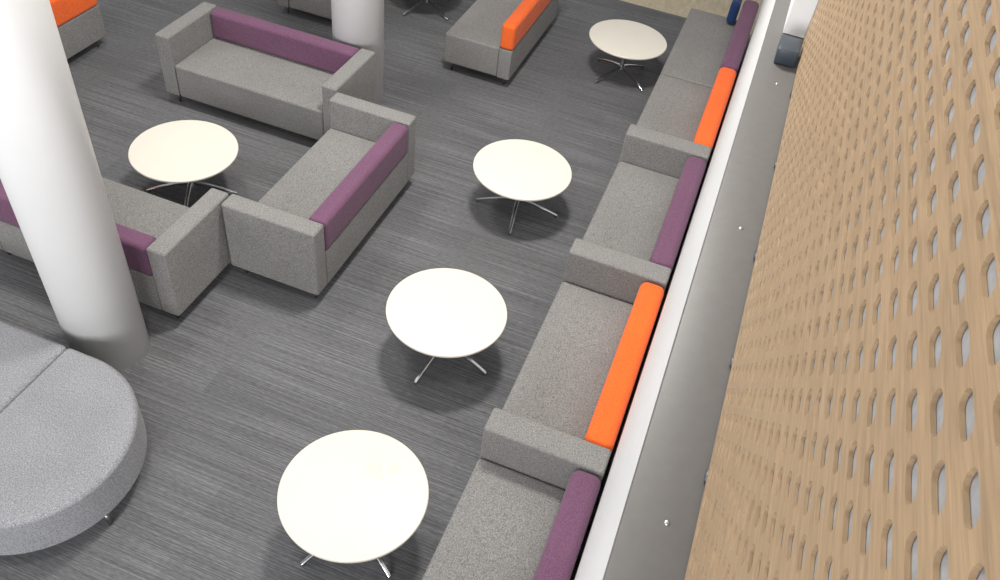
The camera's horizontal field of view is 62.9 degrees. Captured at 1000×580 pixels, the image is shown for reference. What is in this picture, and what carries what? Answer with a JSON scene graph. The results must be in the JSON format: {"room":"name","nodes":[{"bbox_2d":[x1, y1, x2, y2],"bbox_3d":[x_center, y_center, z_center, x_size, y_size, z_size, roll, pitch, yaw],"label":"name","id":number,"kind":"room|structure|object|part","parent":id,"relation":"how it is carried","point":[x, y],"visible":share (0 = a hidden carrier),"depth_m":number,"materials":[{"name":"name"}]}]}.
{"room":"lounge area","nodes":[
{"label":"lounge area","id":0,"kind":"room"},
{"bbox_2d":[0,0,762,579],"bbox_3d":[-1.805,-1.526,7.503,11.000,0.100,15.000,19,46,10],"label":"floor","id":1,"kind":"structure","parent":0,"point":[257,369],"depth_m":5.87,"materials":[{"name":"carpet"}]},
{"bbox_2d":[0,321,146,554],"bbox_3d":[-3.145,0.727,4.684,2.305,0.420,1.160,19,46,10],"label":"pouf","id":2,"kind":"object","parent":1,"relation":"on","point":[73,434],"visible":1,"depth_m":4.45,"materials":[{"name":"grey fabric"}]},
{"bbox_3d":[-3.504,0.561,4.713,1.520,0.305,1.160,19,46,10],"label":"seat","id":3,"kind":"part","parent":2,"relation":"part of","materials":[{"name":"grey fabric"}]},
{"bbox_3d":[-2.163,1.263,4.514,0.032,0.115,0.032,19,46,10],"label":"leg","id":4,"kind":"part","parent":2,"relation":"part of","materials":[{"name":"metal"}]},
{"bbox_2d":[0,0,149,371],"bbox_3d":[-2.231,-1.869,3.163,0.470,6.400,0.470,19,46,10],"label":"column","id":5,"kind":"structure","parent":1,"relation":"on","point":[50,175],"depth_m":4.29,"materials":[{"name":"paint"}]},
{"bbox_2d":[49,0,105,58],"bbox_3d":[-4.382,-2.242,7.276,0.709,0.676,1.576,19,46,10],"label":"sofa","id":6,"kind":"object","parent":1,"relation":"on","point":[79,23],"visible":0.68,"depth_m":7.54,"materials":[{"name":"grey fabric"}]},
{"bbox_2d":[49,0,96,26],"bbox_3d":[-4.095,-2.297,7.079,0.141,0.260,1.576,19,46,10],"label":"cushion","id":7,"kind":"object","parent":6,"relation":"on","point":[66,13],"depth_m":7.41,"materials":[{"name":"orange fabric"}]},
{"bbox_2d":[0,177,230,318],"bbox_3d":[-2.751,-0.455,5.737,1.580,0.680,0.713,19,46,10],"label":"sofa","id":8,"kind":"object","parent":1,"relation":"on","point":[173,251],"visible":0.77,"depth_m":5.50,"materials":[{"name":"grey fabric"}]},
{"bbox_2d":[0,181,155,274],"bbox_3d":[-2.829,-0.417,5.395,1.296,0.260,0.141,19,46,10],"label":"cushion","id":9,"kind":"object","parent":8,"relation":"on","point":[136,244],"depth_m":5.25,"materials":[{"name":"purple fabric"}]},
{"bbox_3d":[-2.860,-0.216,5.596,1.296,0.310,0.128,19,46,10],"label":"backrest","id":10,"kind":"part","parent":8,"relation":"part of","materials":[{"name":"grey fabric"}]},
{"bbox_3d":[-2.736,-0.447,5.832,1.296,0.329,0.574,19,46,10],"label":"seat","id":11,"kind":"part","parent":8,"relation":"part of","materials":[{"name":"grey fabric"}]},
{"bbox_3d":[-2.075,-0.263,5.573,0.140,0.575,0.710,19,46,10],"label":"armrest","id":12,"kind":"part","parent":8,"relation":"part of","materials":[{"name":"grey fabric"}]},
{"bbox_2d":[128,120,238,206],"bbox_3d":[-2.450,-0.930,6.434,0.800,0.430,0.800,19,46,10],"label":"coffee table","id":13,"kind":"object","parent":1,"relation":"on","point":[182,152],"visible":0.95,"depth_m":6.28,"materials":[{"name":"white laminate"}]},
{"bbox_2d":[155,2,374,139],"bbox_3d":[-2.046,-1.891,7.275,1.730,0.680,0.713,19,46,10],"label":"sofa","id":14,"kind":"object","parent":1,"relation":"on","point":[280,76],"visible":0.86,"depth_m":7.15,"materials":[{"name":"grey fabric"}]},
{"bbox_3d":[-2.781,-2.180,7.379,0.140,0.575,0.710,19,46,10],"label":"armrest","id":15,"kind":"part","parent":14,"relation":"part of","materials":[{"name":"grey fabric"}]},
{"bbox_3d":[-2.077,-1.799,7.280,1.446,0.329,0.574,19,46,10],"label":"seat","id":16,"kind":"part","parent":14,"relation":"part of","materials":[{"name":"grey fabric"}]},
{"bbox_3d":[-1.954,-2.017,7.529,1.446,0.310,0.128,19,46,10],"label":"backrest","id":17,"kind":"part","parent":14,"relation":"part of","materials":[{"name":"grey fabric"}]},
{"bbox_2d":[211,7,358,72],"bbox_3d":[-1.924,-2.217,7.327,1.446,0.260,0.141,19,46,10],"label":"cushion","id":18,"kind":"object","parent":14,"relation":"on","point":[296,47],"depth_m":7.28,"materials":[{"name":"purple fabric"}]},
{"bbox_3d":[-1.301,-1.673,7.096,0.140,0.575,0.710,19,46,10],"label":"armrest","id":19,"kind":"part","parent":14,"relation":"part of","materials":[{"name":"grey fabric"}]},
{"bbox_2d":[278,0,331,19],"bbox_3d":[-1.737,-3.589,9.019,0.709,0.676,1.576,19,46,10],"label":"sofa","id":20,"kind":"object","parent":1,"relation":"on","point":[322,8],"visible":0.57,"depth_m":8.58,"materials":[{"name":"grey fabric"}]},
{"bbox_3d":[-2.011,-3.626,9.125,0.128,0.310,1.576,19,46,10],"label":"backrest","id":21,"kind":"part","parent":20,"relation":"part of","materials":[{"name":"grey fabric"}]},
{"bbox_2d":[222,92,415,297],"bbox_3d":[-1.308,-0.744,6.243,0.713,0.680,1.620,19,46,10],"label":"sofa","id":22,"kind":"object","parent":1,"relation":"on","point":[302,231],"visible":1,"depth_m":5.98,"materials":[{"name":"grey fabric"}]},
{"bbox_3d":[-1.562,-0.310,5.698,0.710,0.575,0.140,19,46,10],"label":"armrest","id":23,"kind":"part","parent":22,"relation":"part of","materials":[{"name":"grey fabric"}]},
{"bbox_3d":[-1.376,-0.716,6.305,0.574,0.329,1.336,19,46,10],"label":"seat","id":24,"kind":"part","parent":22,"relation":"part of","materials":[{"name":"grey fabric"}]},
{"bbox_2d":[309,123,407,248],"bbox_3d":[-1.020,-0.797,6.048,0.141,0.260,1.336,19,46,10],"label":"cushion","id":25,"kind":"object","parent":22,"relation":"on","point":[347,201],"depth_m":5.94,"materials":[{"name":"purple fabric"}]},
{"bbox_3d":[-1.049,-0.596,6.249,0.128,0.310,1.336,19,46,10],"label":"backrest","id":26,"kind":"part","parent":22,"relation":"part of","materials":[{"name":"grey fabric"}]},
{"bbox_3d":[-1.045,-1.252,6.715,0.710,0.575,0.140,19,46,10],"label":"armrest","id":27,"kind":"part","parent":22,"relation":"part of","materials":[{"name":"grey fabric"}]},
{"bbox_2d":[277,430,428,578],"bbox_3d":[-0.804,1.230,4.528,0.800,0.430,0.800,19,46,10],"label":"coffee table","id":28,"kind":"object","parent":1,"relation":"on","point":[350,496],"visible":1,"depth_m":4.36,"materials":[{"name":"white laminate"}]},
{"bbox_3d":[-0.964,1.411,4.541,0.325,0.123,0.032,-27,55,-30],"label":"leg","id":29,"kind":"part","parent":28,"relation":"part of","materials":[{"name":"silver metal"}]},
{"bbox_3d":[-0.702,1.449,4.543,0.032,0.123,0.325,-27,55,-30],"label":"leg","id":30,"kind":"part","parent":28,"relation":"part of","materials":[{"name":"silver metal"}]},
{"bbox_2d":[331,0,383,103],"bbox_3d":[-1.011,-4.123,5.596,0.460,6.400,0.460,19,46,10],"label":"column","id":31,"kind":"structure","parent":1,"relation":"on","point":[359,24],"depth_m":7.17,"materials":[{"name":"paint"}]},
{"bbox_2d":[402,0,449,20],"bbox_3d":[-0.802,-3.329,9.076,0.800,0.430,0.800,19,46,10],"label":"coffee table","id":32,"kind":"object","parent":1,"relation":"on","point":[421,1],"visible":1,"depth_m":9.08,"materials":[{"name":"silver metal"}]},
{"bbox_2d":[386,268,506,384],"bbox_3d":[-0.372,0.281,5.539,0.800,0.430,0.800,19,46,10],"label":"coffee table","id":33,"kind":"object","parent":1,"relation":"on","point":[437,312],"visible":1,"depth_m":5.37,"materials":[{"name":"white laminate"}]},
{"bbox_2d":[444,0,558,84],"bbox_3d":[0.057,-2.854,8.556,0.709,0.676,1.576,19,46,10],"label":"sofa","id":34,"kind":"object","parent":1,"relation":"on","point":[492,37],"visible":1,"depth_m":8.12,"materials":[{"name":"grey fabric"}]},
{"bbox_3d":[-0.013,-2.827,8.617,0.574,0.329,1.576,19,46,10],"label":"seat","id":35,"kind":"part","parent":34,"relation":"part of","materials":[{"name":"grey fabric"}]},
{"bbox_2d":[500,0,550,49],"bbox_3d":[0.344,-2.909,8.360,0.141,0.260,1.576,19,46,10],"label":"cushion","id":36,"kind":"object","parent":34,"relation":"on","point":[515,29],"depth_m":7.96,"materials":[{"name":"orange fabric"}]},
{"bbox_3d":[0.315,-2.708,8.561,0.128,0.310,1.576,19,46,10],"label":"backrest","id":37,"kind":"part","parent":34,"relation":"part of","materials":[{"name":"grey fabric"}]},
{"bbox_2d":[422,459,600,579],"bbox_3d":[-0.082,1.610,4.080,0.693,0.680,1.584,19,46,10],"label":"sofa","id":38,"kind":"object","parent":1,"relation":"on","point":[505,524],"visible":1,"depth_m":4.26,"materials":[{"name":"grey fabric"}]},
{"bbox_2d":[533,470,600,579],"bbox_3d":[0.215,1.495,3.948,0.166,0.260,1.412,19,46,10],"label":"cushion","id":39,"kind":"object","parent":38,"relation":"on","point":[559,550],"depth_m":4.11,"materials":[{"name":"purple fabric"}]},
{"bbox_2d":[473,139,571,235],"bbox_3d":[0.160,-0.829,6.728,0.800,0.430,0.800,19,46,10],"label":"coffee table","id":40,"kind":"object","parent":1,"relation":"on","point":[519,171],"visible":1,"depth_m":6.57,"materials":[{"name":"white laminate"}]},
{"bbox_2d":[479,282,663,490],"bbox_3d":[0.473,0.598,5.174,0.693,0.680,1.584,19,46,10],"label":"sofa","id":41,"kind":"object","parent":1,"relation":"on","point":[562,415],"visible":0.79,"depth_m":4.96,"materials":[{"name":"grey fabric"}]},
{"bbox_3d":[0.230,1.011,4.651,0.690,0.575,0.170,19,46,10],"label":"armrest","id":42,"kind":"part","parent":41,"relation":"part of","materials":[{"name":"grey fabric"}]},
{"bbox_3d":[0.423,0.568,5.296,0.529,0.329,1.412,19,46,10],"label":"seat","id":43,"kind":"part","parent":41,"relation":"part of","materials":[{"name":"grey fabric"}]},
{"bbox_2d":[584,282,663,458],"bbox_3d":[0.770,0.483,5.041,0.166,0.260,1.412,19,46,10],"label":"cushion","id":44,"kind":"object","parent":41,"relation":"on","point":[604,421],"depth_m":4.90,"materials":[{"name":"orange fabric"}]},
{"bbox_2d":[589,19,666,91],"bbox_3d":[1.282,-2.411,8.475,0.800,0.430,0.800,19,46,10],"label":"coffee table","id":45,"kind":"object","parent":1,"relation":"on","point":[623,39],"visible":1,"depth_m":8.33,"materials":[{"name":"white laminate"}]},
{"bbox_3d":[1.116,-2.236,8.493,0.325,0.123,0.032,-24,53,-29],"label":"leg","id":46,"kind":"part","parent":45,"relation":"part of","materials":[{"name":"silver metal"}]},
{"bbox_3d":[1.155,-2.418,8.681,0.032,0.123,0.325,-24,53,-29],"label":"leg","id":47,"kind":"part","parent":45,"relation":"part of","materials":[{"name":"silver metal"}]},
{"bbox_3d":[1.377,-2.188,8.485,0.032,0.123,0.325,-24,53,-29],"label":"leg","id":48,"kind":"part","parent":45,"relation":"part of","materials":[{"name":"silver metal"}]},
{"bbox_3d":[1.416,-2.371,8.673,0.325,0.123,0.032,-24,53,-29],"label":"leg","id":49,"kind":"part","parent":45,"relation":"part of","materials":[{"name":"silver metal"}]},
{"bbox_2d":[562,157,705,304],"bbox_3d":[1.030,-0.417,6.270,0.693,0.680,1.584,19,46,10],"label":"sofa","id":50,"kind":"object","parent":1,"relation":"on","point":[633,237],"visible":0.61,"depth_m":6.06,"materials":[{"name":"grey fabric"}]},
{"bbox_3d":[0.787,-0.004,5.747,0.690,0.575,0.170,19,46,10],"label":"armrest","id":51,"kind":"part","parent":50,"relation":"part of","materials":[{"name":"grey fabric"}]},
{"bbox_3d":[0.980,-0.447,6.393,0.529,0.329,1.412,19,46,10],"label":"seat","id":52,"kind":"part","parent":50,"relation":"part of","materials":[{"name":"grey fabric"}]},
{"bbox_2d":[649,157,705,271],"bbox_3d":[1.327,-0.532,6.138,0.166,0.260,1.412,19,46,10],"label":"cushion","id":53,"kind":"object","parent":50,"relation":"on","point":[664,249],"depth_m":6.02,"materials":[{"name":"purple fabric"}]},
{"bbox_2d":[619,67,735,178],"bbox_3d":[1.585,-1.429,7.364,0.693,0.680,1.584,19,46,10],"label":"sofa","id":54,"kind":"object","parent":1,"relation":"on","point":[680,120],"visible":0.59,"depth_m":7.15,"materials":[{"name":"grey fabric"}]},
{"bbox_3d":[1.343,-1.016,6.841,0.690,0.575,0.170,19,46,10],"label":"armrest","id":55,"kind":"part","parent":54,"relation":"part of","materials":[{"name":"grey fabric"}]},
{"bbox_3d":[1.535,-1.459,7.486,0.529,0.329,1.412,19,46,10],"label":"seat","id":56,"kind":"part","parent":54,"relation":"part of","materials":[{"name":"grey fabric"}]},
{"bbox_2d":[693,67,735,164],"bbox_3d":[1.883,-1.545,7.231,0.166,0.260,1.412,19,46,10],"label":"cushion","id":57,"kind":"object","parent":54,"relation":"on","point":[706,128],"depth_m":7.13,"materials":[{"name":"orange fabric"}]},
{"bbox_2d":[660,0,758,87],"bbox_3d":[2.146,-2.446,8.466,0.689,0.676,1.582,19,46,10],"label":"sofa","id":58,"kind":"object","parent":1,"relation":"on","point":[706,43],"visible":0.68,"depth_m":8.27,"materials":[{"name":"grey fabric"}]},
{"bbox_2d":[726,0,741,23],"bbox_3d":[2.506,-2.995,8.745,0.100,0.250,0.230,19,46,10],"label":"cushion","id":59,"kind":"object","parent":58,"relation":"on","point":[735,6],"visible":1,"depth_m":8.66,"materials":[{"name":"blue fabric"}]},
{"bbox_2d":[719,0,758,74],"bbox_3d":[2.412,-2.509,8.273,0.166,0.260,1.582,19,46,10],"label":"cushion","id":60,"kind":"object","parent":58,"relation":"on","point":[735,45],"depth_m":8.15,"materials":[{"name":"purple fabric"}]},
{"bbox_2d":[572,0,775,579],"bbox_3d":[1.159,-0.339,4.624,0.140,2.915,11.600,19,46,10],"label":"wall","id":61,"kind":"structure","parent":0,"point":[599,540],"depth_m":3.18,"materials":[{"name":"white paint"}]},
{"bbox_2d":[602,0,803,579],"bbox_3d":[0.600,0.026,2.046,0.252,0.033,7.200,19,46,10],"label":"ledge","id":62,"kind":"object","parent":61,"relation":"on","point":[654,537],"visible":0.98,"depth_m":1.88,"materials":[{"name":"paint"}]},
{"bbox_2d":[774,35,801,67],"bbox_3d":[1.032,-0.856,2.930,0.075,0.059,0.120,19,46,10],"label":"box","id":63,"kind":"object","parent":62,"relation":"on","point":[788,49],"visible":1,"depth_m":2.89,"materials":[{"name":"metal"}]},
{"bbox_2d":[684,0,999,579],"bbox_3d":[0.544,-0.118,1.298,0.072,1.212,3.915,19,46,10],"label":"wall panel","id":64,"kind":"object","parent":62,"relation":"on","point":[858,434],"visible":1,"depth_m":0.86,"materials":[{"name":"brown wood"}]},
{"bbox_2d":[783,0,817,37],"bbox_3d":[1.579,-1.951,2.278,0.615,2.628,0.480,19,46,10],"label":"wall","id":65,"kind":"structure","parent":0,"point":[800,12],"depth_m":3.04,"materials":[{"name":"white paint"}]}
]}

